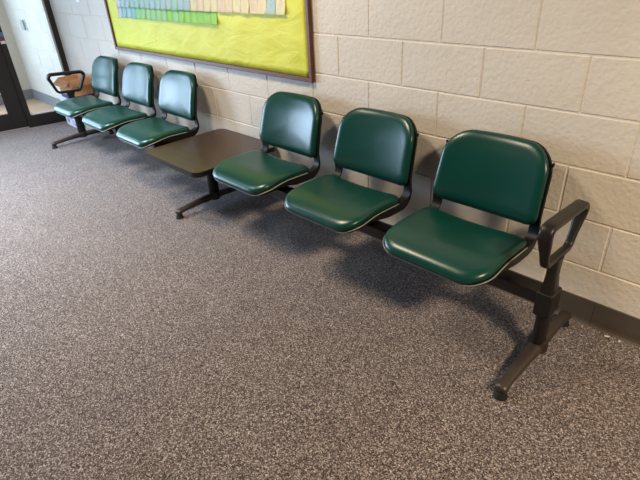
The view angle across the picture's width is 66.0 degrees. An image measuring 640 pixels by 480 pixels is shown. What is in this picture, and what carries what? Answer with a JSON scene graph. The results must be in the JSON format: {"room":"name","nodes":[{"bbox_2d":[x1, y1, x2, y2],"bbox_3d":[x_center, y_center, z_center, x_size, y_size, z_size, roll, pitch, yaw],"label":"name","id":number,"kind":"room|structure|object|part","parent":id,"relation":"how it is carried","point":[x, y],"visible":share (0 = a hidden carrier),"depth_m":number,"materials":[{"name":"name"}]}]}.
{"room":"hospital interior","nodes":[
{"label":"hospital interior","id":0,"kind":"room"},
{"bbox_2d":[0,0,31,89],"bbox_3d":[-4.892,-2.506,5.111,3.200,2.800,0.150,-28,38,-37],"label":"wall","id":1,"kind":"structure","parent":0,"point":[5,25],"depth_m":6.20,"materials":[{"name":"beige paint"}]},
{"bbox_2d":[0,89,33,104],"bbox_3d":[-4.850,-1.366,5.613,2.992,0.120,0.006,-28,38,-37],"label":"trim","id":2,"kind":"structure","parent":1,"relation":"attached to","point":[28,94],"depth_m":6.46,"materials":[{"name":"grey plastic"}]},
{"bbox_2d":[0,98,639,479],"bbox_3d":[-1.985,0.730,1.874,5.000,0.100,10.120,-28,38,-37],"label":"floor","id":3,"kind":"structure","parent":0,"point":[242,336],"depth_m":2.04,"materials":[{"name":"carpet"}]},
{"bbox_2d":[59,93,93,130],"bbox_3d":[-2.509,-1.374,5.152,0.201,0.360,0.444,-28,38,-37],"label":"carton","id":4,"kind":"object","parent":3,"relation":"on","point":[70,121],"visible":0.2,"depth_m":5.13,"materials":[{"name":"white cardboard"}]},
{"bbox_2d":[53,73,92,96],"bbox_3d":[-2.454,-1.537,4.896,0.261,0.170,0.381,-28,38,-37],"label":"cardboard box","id":5,"kind":"object","parent":4,"relation":"on","point":[70,82],"visible":0.66,"depth_m":4.85,"materials":[{"name":"brown cardboard"}]},
{"bbox_3d":[-2.481,-1.493,5.044,0.201,0.050,0.344,-28,38,-37],"label":"lid","id":6,"kind":"part","parent":4,"relation":"part of","materials":[{"name":"cardboard"}]},
{"bbox_2d":[46,56,589,401],"bbox_3d":[-0.724,-0.588,3.184,0.630,0.768,4.521,-28,38,-37],"label":"bench","id":7,"kind":"object","parent":3,"relation":"on","point":[502,175],"visible":1,"depth_m":2.28,"materials":[{"name":"leather"}]},
{"bbox_3d":[-2.309,-1.447,4.511,0.337,0.198,0.046,-28,38,-37],"label":"armrest","id":8,"kind":"part","parent":7,"relation":"part of","materials":[{"name":"plastic"}]},
{"bbox_3d":[-2.303,-1.307,4.588,0.083,0.152,0.052,-28,38,-37],"label":"arm post","id":9,"kind":"part","parent":7,"relation":"part of","materials":[{"name":"plastic"}]},
{"bbox_3d":[-2.285,-1.095,4.701,0.074,0.150,0.049,-28,38,-37],"label":"leg","id":10,"kind":"part","parent":7,"relation":"part of","materials":[{"name":"metal"}]},
{"bbox_3d":[-2.064,-1.141,4.267,0.323,0.054,0.491,-28,38,-37],"label":"edge trim","id":11,"kind":"part","parent":7,"relation":"part of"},
{"bbox_3d":[-1.634,-0.946,3.881,0.323,0.054,0.491,-28,38,-37],"label":"edge trim","id":12,"kind":"part","parent":7,"relation":"part of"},
{"bbox_3d":[-1.204,-0.750,3.495,0.323,0.054,0.491,-28,38,-37],"label":"edge trim","id":13,"kind":"part","parent":7,"relation":"part of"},
{"bbox_3d":[-0.717,-0.381,3.293,0.074,0.150,0.049,-28,38,-37],"label":"leg","id":14,"kind":"part","parent":7,"relation":"part of","materials":[{"name":"metal"}]},
{"bbox_3d":[-0.350,-0.361,2.728,0.323,0.054,0.491,-28,38,-37],"label":"edge trim","id":15,"kind":"part","parent":7,"relation":"part of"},
{"bbox_3d":[0.080,-0.165,2.342,0.323,0.054,0.491,-28,38,-37],"label":"edge trim","id":16,"kind":"part","parent":7,"relation":"part of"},
{"bbox_3d":[0.510,0.030,1.956,0.323,0.054,0.491,-28,38,-37],"label":"edge trim","id":17,"kind":"part","parent":7,"relation":"part of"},
{"bbox_3d":[0.848,0.331,1.888,0.074,0.150,0.049,-28,38,-37],"label":"leg","id":18,"kind":"part","parent":7,"relation":"part of","materials":[{"name":"metal"}]},
{"bbox_3d":[0.837,0.122,1.769,0.083,0.152,0.052,-28,38,-37],"label":"arm post","id":19,"kind":"part","parent":7,"relation":"part of","materials":[{"name":"plastic"}]},
{"bbox_3d":[0.831,-0.018,1.692,0.337,0.198,0.046,-28,38,-37],"label":"armrest","id":20,"kind":"part","parent":7,"relation":"part of","materials":[{"name":"plastic"}]},
{"bbox_2d":[2,0,639,318],"bbox_3d":[-0.214,-1.472,2.731,0.201,2.700,10.136,-28,38,-37],"label":"wall","id":21,"kind":"structure","parent":0,"point":[563,76],"depth_m":2.08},
{"bbox_2d":[19,18,27,30],"bbox_3d":[-3.437,-2.492,5.712,0.034,0.133,0.110,-28,38,-37],"label":"plate","id":22,"kind":"object","parent":21,"relation":"attached to","point":[22,21],"visible":1,"depth_m":5.69,"materials":[{"name":"silver metal"}]},
{"bbox_3d":[-3.439,-2.489,5.707,0.022,0.113,0.085,-28,38,-37],"label":"panel","id":23,"kind":"part","parent":22,"relation":"part of","materials":[{"name":"silver metal"}]},
{"bbox_2d":[0,0,70,127],"bbox_3d":[-3.391,-2.081,4.641,1.600,2.180,0.100,-21,34,-28],"label":"window","id":24,"kind":"structure","parent":21,"relation":"in","point":[51,116],"depth_m":5.14,"materials":[{"name":"brown metal"}]},
{"bbox_2d":[0,32,5,43],"bbox_3d":[-3.123,-1.980,4.835,0.041,0.105,0.002,-21,34,-28],"label":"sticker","id":25,"kind":"object","parent":24,"relation":"attached to","point":[2,40],"visible":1,"depth_m":4.84,"materials":[{"name":"multicoloured paper"}]},
{"bbox_2d":[0,44,28,131],"bbox_3d":[-3.572,-1.970,4.511,1.000,2.118,0.117,-21,34,-28],"label":"door","id":26,"kind":"structure","parent":24,"relation":"attached to","point":[15,118],"depth_m":5.11,"materials":[{"name":"brown metal"}]},
{"bbox_2d":[31,89,60,106],"bbox_3d":[-3.263,-1.693,6.030,0.016,0.120,1.505,-28,38,-37],"label":"baseboard","id":27,"kind":"structure","parent":21,"relation":"attached to","point":[40,96],"depth_m":6.20,"materials":[{"name":"grey plastic"}]},
{"bbox_2d":[104,0,314,82],"bbox_3d":[-0.926,-1.787,3.185,0.025,1.220,2.444,-28,38,-37],"label":"bulletin board","id":28,"kind":"object","parent":21,"relation":"attached to","point":[281,46],"visible":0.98,"depth_m":3.05,"materials":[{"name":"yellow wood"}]},
{"bbox_3d":[-1.778,-2.175,3.950,0.025,1.172,0.024,-28,38,-37],"label":"frame rail","id":29,"kind":"part","parent":28,"relation":"part of","materials":[{"name":"brown wood"}]},
{"bbox_2d":[116,0,120,6],"bbox_3d":[-1.606,-1.892,3.913,0.009,0.076,0.078,-28,38,-37],"label":"sticky note","id":30,"kind":"object","parent":28,"relation":"attached to","point":[117,1],"visible":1,"depth_m":3.92,"materials":[{"name":"paper"}]},
{"bbox_2d":[117,7,122,17],"bbox_3d":[-1.606,-1.827,3.957,0.006,0.076,0.077,-28,38,-37],"label":"sticky note","id":31,"kind":"object","parent":28,"relation":"attached to","point":[120,15],"visible":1,"depth_m":3.96,"materials":[{"name":"paper"}]},
{"bbox_2d":[120,0,124,7],"bbox_3d":[-1.551,-1.865,3.865,0.008,0.076,0.076,-28,38,-37],"label":"sticky note","id":32,"kind":"object","parent":28,"relation":"attached to","point":[122,2],"visible":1,"depth_m":3.87,"materials":[{"name":"blue paper"}]},
{"bbox_2d":[121,7,126,17],"bbox_3d":[-1.552,-1.802,3.906,0.008,0.076,0.076,-28,38,-37],"label":"sticky note","id":33,"kind":"object","parent":28,"relation":"attached to","point":[124,13],"visible":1,"depth_m":3.91,"materials":[{"name":"blue paper"}]},
{"bbox_2d":[125,0,128,7],"bbox_3d":[-1.497,-1.838,3.815,0.012,0.076,0.077,-28,38,-37],"label":"sticky note","id":34,"kind":"object","parent":28,"relation":"attached to","point":[126,1],"visible":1,"depth_m":3.82,"materials":[{"name":"blue paper"}]},
{"bbox_2d":[126,7,131,17],"bbox_3d":[-1.496,-1.779,3.856,0.006,0.076,0.076,-28,38,-37],"label":"sticky note","id":35,"kind":"object","parent":28,"relation":"attached to","point":[128,10],"visible":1,"depth_m":3.86,"materials":[{"name":"blue paper"}]},
{"bbox_2d":[129,0,133,7],"bbox_3d":[-1.439,-1.815,3.765,0.006,0.076,0.076,-28,38,-37],"label":"sticky note","id":36,"kind":"object","parent":28,"relation":"attached to","point":[130,1],"visible":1,"depth_m":3.77,"materials":[{"name":"teal paper"}]},
{"bbox_2d":[131,8,135,18],"bbox_3d":[-1.442,-1.750,3.807,0.009,0.076,0.077,-28,38,-37],"label":"sticky note","id":37,"kind":"object","parent":28,"relation":"attached to","point":[133,12],"visible":1,"depth_m":3.81,"materials":[{"name":"blue paper"}]},
{"bbox_2d":[134,0,138,7],"bbox_3d":[-1.385,-1.790,3.712,0.012,0.076,0.077,-28,38,-37],"label":"sticky note","id":38,"kind":"object","parent":28,"relation":"attached to","point":[136,2],"visible":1,"depth_m":3.72,"materials":[{"name":"teal paper"}]},
{"bbox_2d":[135,8,140,18],"bbox_3d":[-1.388,-1.728,3.758,0.009,0.076,0.078,-28,38,-37],"label":"sticky note","id":39,"kind":"object","parent":28,"relation":"attached to","point":[138,13],"visible":1,"depth_m":3.76,"materials":[{"name":"green paper"}]},
{"bbox_2d":[139,0,144,8],"bbox_3d":[-1.328,-1.764,3.665,0.007,0.076,0.076,-28,38,-37],"label":"sticky note","id":40,"kind":"object","parent":28,"relation":"attached to","point":[141,2],"visible":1,"depth_m":3.67,"materials":[{"name":"blue paper"}]},
{"bbox_2d":[140,8,145,18],"bbox_3d":[-1.334,-1.701,3.706,0.014,0.076,0.077,-28,38,-37],"label":"sticky note","id":41,"kind":"object","parent":28,"relation":"attached to","point":[142,10],"visible":1,"depth_m":3.71,"materials":[{"name":"green paper"}]},
{"bbox_2d":[144,0,149,8],"bbox_3d":[-1.272,-1.738,3.614,0.009,0.076,0.077,-28,38,-37],"label":"sticky note","id":42,"kind":"object","parent":28,"relation":"attached to","point":[146,2],"visible":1,"depth_m":3.62,"materials":[{"name":"teal paper"}]},
{"bbox_2d":[145,9,150,19],"bbox_3d":[-1.276,-1.676,3.661,0.006,0.076,0.076,-28,38,-37],"label":"sticky note","id":43,"kind":"object","parent":28,"relation":"attached to","point":[148,13],"visible":1,"depth_m":3.66,"materials":[{"name":"green paper"}]},
{"bbox_2d":[149,0,154,8],"bbox_3d":[-1.217,-1.713,3.565,0.007,0.076,0.076,-28,38,-37],"label":"sticky note","id":44,"kind":"object","parent":28,"relation":"attached to","point":[151,2],"visible":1,"depth_m":3.57,"materials":[{"name":"blue paper"}]},
{"bbox_2d":[150,9,155,20],"bbox_3d":[-1.224,-1.650,3.610,0.010,0.076,0.078,-28,38,-37],"label":"sticky note","id":45,"kind":"object","parent":28,"relation":"attached to","point":[153,13],"visible":1,"depth_m":3.61,"materials":[{"name":"green paper"}]},
{"bbox_2d":[154,0,159,8],"bbox_3d":[-1.162,-1.688,3.516,0.008,0.076,0.078,-28,38,-37],"label":"sticky note","id":46,"kind":"object","parent":28,"relation":"attached to","point":[157,2],"visible":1,"depth_m":3.52,"materials":[{"name":"teal paper"}]},
{"bbox_2d":[155,9,161,20],"bbox_3d":[-1.167,-1.625,3.560,0.010,0.076,0.076,-28,38,-37],"label":"sticky note","id":47,"kind":"object","parent":28,"relation":"attached to","point":[158,11],"visible":1,"depth_m":3.56,"materials":[{"name":"green paper"}]},
{"bbox_2d":[160,0,165,8],"bbox_3d":[-1.108,-1.662,3.462,0.015,0.076,0.077,-28,38,-37],"label":"sticky note","id":48,"kind":"object","parent":28,"relation":"attached to","point":[162,2],"visible":1,"depth_m":3.47,"materials":[{"name":"blue paper"}]},
{"bbox_2d":[161,9,166,20],"bbox_3d":[-1.112,-1.601,3.511,0.009,0.076,0.077,-28,38,-37],"label":"sticky note","id":49,"kind":"object","parent":28,"relation":"attached to","point":[163,11],"visible":1,"depth_m":3.51,"materials":[{"name":"green paper"}]},
{"bbox_2d":[166,0,170,8],"bbox_3d":[-1.052,-1.639,3.412,0.014,0.076,0.076,-28,38,-37],"label":"sticky note","id":50,"kind":"object","parent":28,"relation":"attached to","point":[168,2],"visible":1,"depth_m":3.42,"materials":[{"name":"blue paper"}]},
{"bbox_2d":[166,10,172,21],"bbox_3d":[-1.058,-1.576,3.463,0.008,0.076,0.078,-28,38,-37],"label":"sticky note","id":51,"kind":"object","parent":28,"relation":"attached to","point":[169,12],"visible":1,"depth_m":3.46,"materials":[{"name":"green paper"}]},
{"bbox_2d":[171,0,176,9],"bbox_3d":[-0.996,-1.611,3.363,0.014,0.076,0.076,-28,38,-37],"label":"sticky note","id":52,"kind":"object","parent":28,"relation":"attached to","point":[174,2],"visible":1,"depth_m":3.37,"materials":[{"name":"teal paper"}]},
{"bbox_2d":[172,10,178,21],"bbox_3d":[-1.002,-1.550,3.413,0.007,0.076,0.076,-28,38,-37],"label":"sticky note","id":53,"kind":"object","parent":28,"relation":"attached to","point":[174,12],"visible":1,"depth_m":3.41,"materials":[{"name":"green paper"}]},
{"bbox_2d":[177,0,183,9],"bbox_3d":[-0.940,-1.588,3.311,0.015,0.076,0.078,-28,38,-37],"label":"sticky note","id":54,"kind":"object","parent":28,"relation":"attached to","point":[180,2],"visible":1,"depth_m":3.31,"materials":[{"name":"blue paper"}]},
{"bbox_2d":[178,10,183,22],"bbox_3d":[-0.948,-1.526,3.361,0.013,0.076,0.077,-28,38,-37],"label":"sticky note","id":55,"kind":"object","parent":28,"relation":"attached to","point":[180,12],"visible":1,"depth_m":3.36,"materials":[{"name":"green paper"}]},
{"bbox_2d":[183,0,189,10],"bbox_3d":[-0.885,-1.561,3.263,0.012,0.076,0.077,-28,38,-37],"label":"sticky note","id":56,"kind":"object","parent":28,"relation":"attached to","point":[186,2],"visible":1,"depth_m":3.27,"materials":[{"name":"paper"}]},
{"bbox_2d":[184,10,190,22],"bbox_3d":[-0.892,-1.500,3.314,0.008,0.076,0.076,-28,38,-37],"label":"sticky note","id":57,"kind":"object","parent":28,"relation":"attached to","point":[186,13],"visible":1,"depth_m":3.32,"materials":[{"name":"green paper"}]},
{"bbox_2d":[190,11,196,23],"bbox_3d":[-0.837,-1.476,3.264,0.009,0.076,0.078,-28,38,-37],"label":"sticky note","id":58,"kind":"object","parent":28,"relation":"attached to","point":[193,13],"visible":1,"depth_m":3.27,"materials":[{"name":"green paper"}]},
{"bbox_2d":[190,0,196,10],"bbox_3d":[-0.827,-1.536,3.215,0.009,0.076,0.076,-28,38,-37],"label":"sticky note","id":59,"kind":"object","parent":28,"relation":"attached to","point":[193,5],"visible":1,"depth_m":3.22,"materials":[{"name":"beige paper"}]},
{"bbox_2d":[196,0,202,10],"bbox_3d":[-0.772,-1.511,3.163,0.010,0.076,0.077,-28,38,-37],"label":"sticky note","id":60,"kind":"object","parent":28,"relation":"attached to","point":[199,2],"visible":1,"depth_m":3.17,"materials":[{"name":"beige paper"}]},
{"bbox_2d":[196,11,203,23],"bbox_3d":[-0.783,-1.453,3.213,0.010,0.076,0.077,-28,38,-37],"label":"sticky note","id":61,"kind":"object","parent":28,"relation":"attached to","point":[200,20],"visible":1,"depth_m":3.21,"materials":[{"name":"green paper"}]},
{"bbox_2d":[203,11,209,23],"bbox_3d":[-0.729,-1.427,3.163,0.014,0.076,0.077,-28,38,-37],"label":"sticky note","id":62,"kind":"object","parent":28,"relation":"attached to","point":[206,14],"visible":1,"depth_m":3.17,"materials":[{"name":"green paper"}]},
{"bbox_2d":[203,0,209,11],"bbox_3d":[-0.717,-1.484,3.112,0.013,0.076,0.078,-28,38,-37],"label":"sticky note","id":63,"kind":"object","parent":28,"relation":"attached to","point":[206,2],"visible":1,"depth_m":3.12,"materials":[{"name":"beige paper"}]},
{"bbox_2d":[210,12,216,24],"bbox_3d":[-0.674,-1.400,3.114,0.014,0.076,0.078,-28,38,-37],"label":"sticky note","id":64,"kind":"object","parent":28,"relation":"attached to","point":[213,15],"visible":1,"depth_m":3.12,"materials":[{"name":"green paper"}]},
{"bbox_2d":[210,0,217,11],"bbox_3d":[-0.661,-1.461,3.065,0.007,0.076,0.077,-28,38,-37],"label":"sticky note","id":65,"kind":"object","parent":28,"relation":"attached to","point":[214,8],"visible":1,"depth_m":3.07,"materials":[{"name":"beige paper"}]},
{"bbox_3d":[-0.896,-1.268,3.481,0.025,0.024,2.444,-28,38,-37],"label":"frame rail","id":66,"kind":"part","parent":28,"relation":"part of","materials":[{"name":"brown wood"}]},
{"bbox_2d":[218,0,224,11],"bbox_3d":[-0.606,-1.435,3.012,0.013,0.076,0.077,-28,38,-37],"label":"sticky note","id":67,"kind":"object","parent":28,"relation":"attached to","point":[221,3],"visible":1,"depth_m":3.01,"materials":[{"name":"beige paper"}]},
{"bbox_2d":[225,0,232,12],"bbox_3d":[-0.551,-1.409,2.961,0.015,0.076,0.078,-28,38,-37],"label":"sticky note","id":68,"kind":"object","parent":28,"relation":"attached to","point":[228,3],"visible":1,"depth_m":2.96,"materials":[{"name":"beige paper"}]},
{"bbox_2d":[233,0,240,12],"bbox_3d":[-0.494,-1.387,2.913,0.011,0.076,0.077,-28,38,-37],"label":"sticky note","id":69,"kind":"object","parent":28,"relation":"attached to","point":[236,3],"visible":1,"depth_m":2.92,"materials":[{"name":"beige paper"}]},
{"bbox_2d":[241,0,248,12],"bbox_3d":[-0.439,-1.358,2.862,0.014,0.076,0.077,-28,38,-37],"label":"sticky note","id":70,"kind":"object","parent":28,"relation":"attached to","point":[244,3],"visible":1,"depth_m":2.86,"materials":[{"name":"beige paper"}]},
{"bbox_2d":[249,0,257,13],"bbox_3d":[-0.381,-1.335,2.814,0.007,0.076,0.077,-28,38,-37],"label":"sticky note","id":71,"kind":"object","parent":28,"relation":"attached to","point":[253,5],"visible":1,"depth_m":2.82,"materials":[{"name":"beige paper"}]},
{"bbox_2d":[257,0,265,13],"bbox_3d":[-0.328,-1.308,2.761,0.015,0.076,0.078,-28,38,-37],"label":"sticky note","id":72,"kind":"object","parent":28,"relation":"attached to","point":[261,3],"visible":1,"depth_m":2.76,"materials":[{"name":"beige paper"}]},
{"bbox_2d":[266,0,274,14],"bbox_3d":[-0.273,-1.284,2.712,0.014,0.076,0.077,-28,38,-37],"label":"sticky note","id":73,"kind":"object","parent":28,"relation":"attached to","point":[270,9],"visible":1,"depth_m":2.71,"materials":[{"name":"blue paper"}]},
{"bbox_2d":[275,0,284,14],"bbox_3d":[-0.216,-1.258,2.662,0.012,0.076,0.076,-28,38,-37],"label":"sticky note","id":74,"kind":"object","parent":28,"relation":"attached to","point":[280,4],"visible":1,"depth_m":2.66,"materials":[{"name":"yellow paper"}]},
{"bbox_3d":[-0.073,-1.399,2.419,0.025,1.172,0.024,-28,38,-37],"label":"frame rail","id":75,"kind":"part","parent":28,"relation":"part of","materials":[{"name":"brown wood"}]},
{"bbox_2d":[113,130,639,347],"bbox_3d":[0.338,-0.054,2.797,0.016,0.120,8.515,-28,38,-37],"label":"baseboard","id":76,"kind":"structure","parent":21,"relation":"attached to","point":[625,327],"depth_m":2.06,"materials":[{"name":"plastic"}]}
]}

